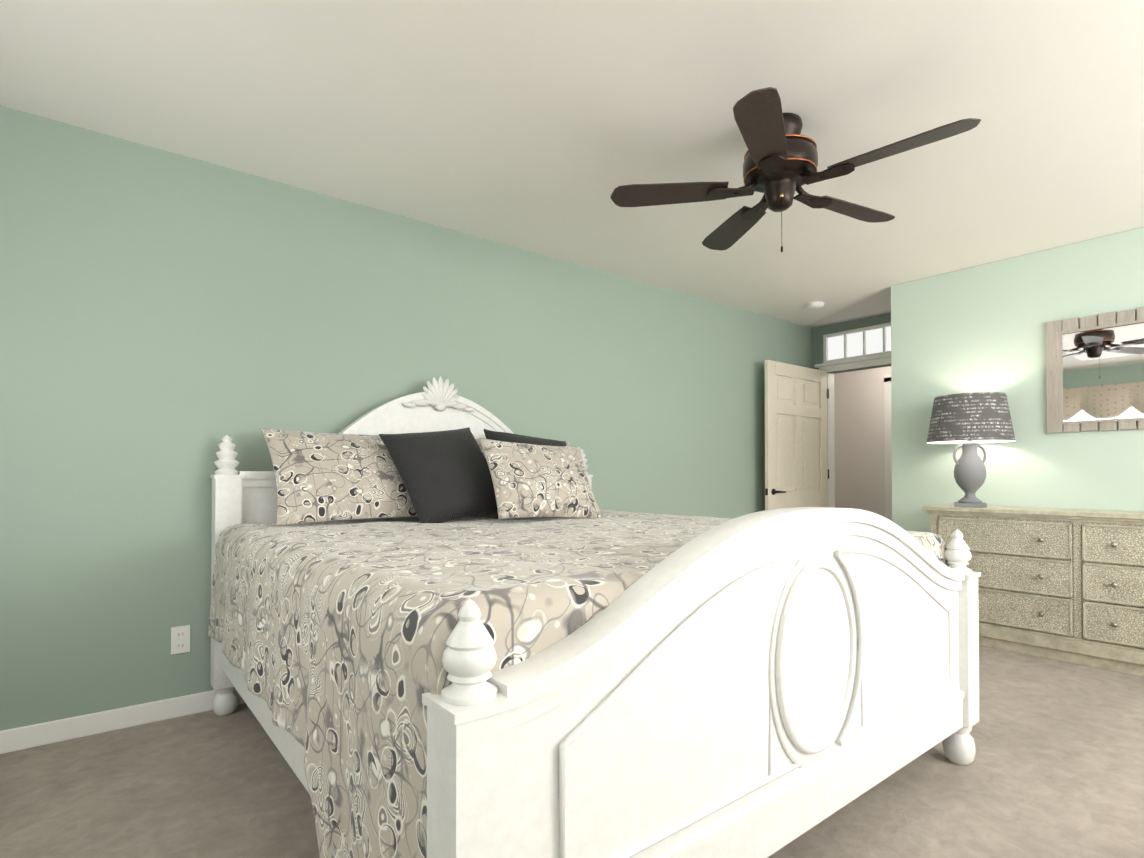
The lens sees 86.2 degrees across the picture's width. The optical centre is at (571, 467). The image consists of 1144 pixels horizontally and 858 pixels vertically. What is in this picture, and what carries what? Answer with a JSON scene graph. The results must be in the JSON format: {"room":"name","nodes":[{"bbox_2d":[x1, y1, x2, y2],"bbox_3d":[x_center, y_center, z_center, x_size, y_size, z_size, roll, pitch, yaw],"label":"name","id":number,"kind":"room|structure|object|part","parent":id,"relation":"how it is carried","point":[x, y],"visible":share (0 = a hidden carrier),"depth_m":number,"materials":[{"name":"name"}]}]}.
{"room":"bedroom","nodes":[
{"label":"bedroom","id":0,"kind":"room"},
{"bbox_2d":[0,105,811,730],"bbox_3d":[-0.280,-0.130,3.866,6.713,2.440,0.120,1,-1,-38],"label":"wall","id":1,"kind":"structure","parent":0,"point":[168,321],"depth_m":2.73,"materials":[{"name":"green paint"}]},
{"bbox_2d":[0,688,244,753],"bbox_3d":[-0.232,1.046,3.792,6.473,0.085,0.034,1,-1,-38],"label":"baseboard","id":2,"kind":"structure","parent":1,"relation":"attached to","point":[31,736],"depth_m":2.45,"materials":[{"name":"white wood"}]},
{"bbox_2d":[171,625,189,654],"bbox_3d":[-1.694,0.746,2.648,0.070,0.116,0.009,1,-1,-38],"label":"electrical outlet plate","id":3,"kind":"object","parent":1,"relation":"attached to","point":[180,639],"visible":1,"depth_m":2.65,"materials":[{"name":"white plastic"}]},
{"bbox_2d":[0,646,1143,857],"bbox_3d":[1.423,1.102,2.735,7.990,0.050,6.220,1,-1,-38],"label":"floor","id":4,"kind":"structure","parent":0,"point":[1054,768],"depth_m":2.02,"materials":[{"name":"carpet"}]},
{"bbox_2d":[208,376,980,857],"bbox_3d":[-0.054,0.287,2.460,2.165,1.574,2.286,1,-1,-38],"label":"bed","id":5,"kind":"object","parent":4,"relation":"on","point":[446,620],"visible":1,"depth_m":1.44,"materials":[{"name":"white wood"}]},
{"bbox_2d":[379,427,497,522],"bbox_3d":[-0.592,0.029,2.912,0.588,0.482,0.352,1,-1,-38],"label":"pillow","id":6,"kind":"object","parent":5,"relation":"on","point":[437,476],"depth_m":2.81,"materials":[{"name":"black fabric"}]},
{"bbox_2d":[484,429,565,445],"bbox_3d":[-0.197,0.033,3.251,0.581,0.476,0.349,1,-1,-38],"label":"pillow","id":7,"kind":"object","parent":5,"relation":"on","point":[491,435],"depth_m":3.26,"materials":[{"name":"black fabric"}]},
{"bbox_2d":[479,438,602,518],"bbox_3d":[-0.141,0.059,2.939,0.609,0.394,0.270,1,-1,-38],"label":"pillow","id":8,"kind":"object","parent":5,"relation":"on","point":[529,480],"depth_m":2.86,"materials":[{"name":"beige fabric"}]},
{"bbox_2d":[208,510,948,857],"bbox_3d":[-0.049,0.642,2.449,2.165,0.823,2.086,1,-1,-38],"label":"comforter","id":9,"kind":"object","parent":5,"relation":"on","point":[333,632],"depth_m":1.40,"materials":[{"name":"beige fabric"}]},
{"bbox_2d":[922,504,1143,676],"bbox_3d":[2.909,0.665,3.462,0.421,0.840,1.570,1,-1,-38],"label":"dresser","id":10,"kind":"object","parent":4,"relation":"on","point":[1063,584],"visible":0.73,"depth_m":3.42,"materials":[{"name":"beige wood"}]},
{"bbox_2d":[927,392,1015,507],"bbox_3d":[2.532,-0.103,3.893,0.476,0.704,0.476,1,-1,-38],"label":"lamp","id":11,"kind":"object","parent":10,"relation":"on","point":[969,423],"visible":1,"depth_m":3.78,"materials":[{"name":"grey"}]},
{"bbox_3d":[2.532,-0.308,3.895,0.476,0.293,0.476,1,-1,-38],"label":"lamp shade","id":12,"kind":"part","parent":11,"relation":"part of","materials":[{"name":"grey fabric"}]},
{"bbox_2d":[0,0,1143,328],"bbox_3d":[1.423,-1.403,2.764,7.990,0.080,6.220,1,-1,-38],"label":"ceiling","id":13,"kind":"structure","parent":0,"point":[544,126],"depth_m":2.35,"materials":[{"name":"white paint"}]},
{"bbox_2d":[610,87,980,251],"bbox_3d":[0.870,-1.101,2.425,1.275,0.530,1.270,1,-1,-38],"label":"fan","id":14,"kind":"object","parent":13,"relation":"hanging from","point":[780,164],"visible":1,"depth_m":2.37,"materials":[{"name":"brown wood"}]},
{"bbox_3d":[0.843,-1.196,2.431,0.541,0.340,0.539,1,-1,-38],"label":"motor","id":15,"kind":"part","parent":14,"relation":"part of","materials":[{"name":"brown metal"}]},
{"bbox_2d":[807,301,823,309],"bbox_3d":[1.986,-1.317,4.987,0.132,0.040,0.132,1,-1,-38],"label":"smoke detector","id":16,"kind":"object","parent":13,"relation":"attached to","point":[815,305],"visible":1,"depth_m":4.94,"materials":[{"name":"white plastic"}]},
{"bbox_2d":[811,313,890,373],"bbox_3d":[2.671,-0.112,5.450,0.120,2.440,1.074,1,-1,-38],"label":"wall","id":17,"kind":"structure","parent":0,"point":[817,333],"depth_m":5.64,"materials":[{"name":"green paint"}]},
{"bbox_2d":[765,360,828,509],"bbox_3d":[2.020,0.098,5.394,0.959,1.995,0.089,1,-1,-38],"label":"door leaf","id":18,"kind":"structure","parent":17,"relation":"in","point":[796,460],"depth_m":5.37,"materials":[{"name":"white wood"}]},
{"bbox_3d":[2.022,0.082,5.392,0.959,1.640,0.083,1,-1,-38],"label":"door hardware","id":19,"kind":"part","parent":18,"relation":"part of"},
{"bbox_2d":[814,322,890,507],"bbox_3d":[2.664,-0.070,5.411,0.180,2.355,1.002,1,-1,-38],"label":"door frame","id":20,"kind":"structure","parent":17,"relation":"attached to","point":[864,360],"depth_m":5.67,"materials":[{"name":"white wood"}]},
{"bbox_2d":[828,327,890,359],"bbox_3d":[2.675,-1.110,5.399,0.008,0.215,0.870,1,-1,-38],"label":"window","id":21,"kind":"structure","parent":17,"relation":"in","point":[874,341],"depth_m":5.51,"materials":[{"name":"white glass"}]},
{"bbox_2d":[834,366,890,516],"bbox_3d":[3.601,-0.102,6.334,0.120,2.440,3.320,1,-1,-38],"label":"wall","id":22,"kind":"structure","parent":0,"point":[859,439],"depth_m":6.74,"materials":[{"name":"white paint"}]},
{"bbox_2d":[884,375,891,520],"bbox_3d":[3.671,0.065,6.119,0.035,2.100,1.060,1,-1,-38],"label":"door frame","id":23,"kind":"structure","parent":22,"relation":"attached to","point":[888,444],"depth_m":6.50,"materials":[{"name":"white wood"}]},
{"bbox_2d":[891,227,1143,531],"bbox_3d":[3.878,-0.138,3.226,0.761,2.440,3.910,1,-1,-38],"label":"wall","id":24,"kind":"structure","parent":0,"point":[981,328],"depth_m":3.93,"materials":[{"name":"green paint"}]},
{"bbox_2d":[1046,307,1143,432],"bbox_3d":[3.113,-0.556,3.554,0.026,0.685,0.576,1,-1,-38],"label":"mirror","id":25,"kind":"object","parent":24,"relation":"attached to","point":[1094,374],"visible":0.96,"depth_m":3.59,"materials":[{"name":"brown wood"}]},
{"bbox_3d":[3.118,-0.546,3.557,0.010,0.556,0.420,1,-1,-38],"label":"glass","id":26,"kind":"part","parent":25,"relation":"part of","materials":[{"name":"white"}]}
]}

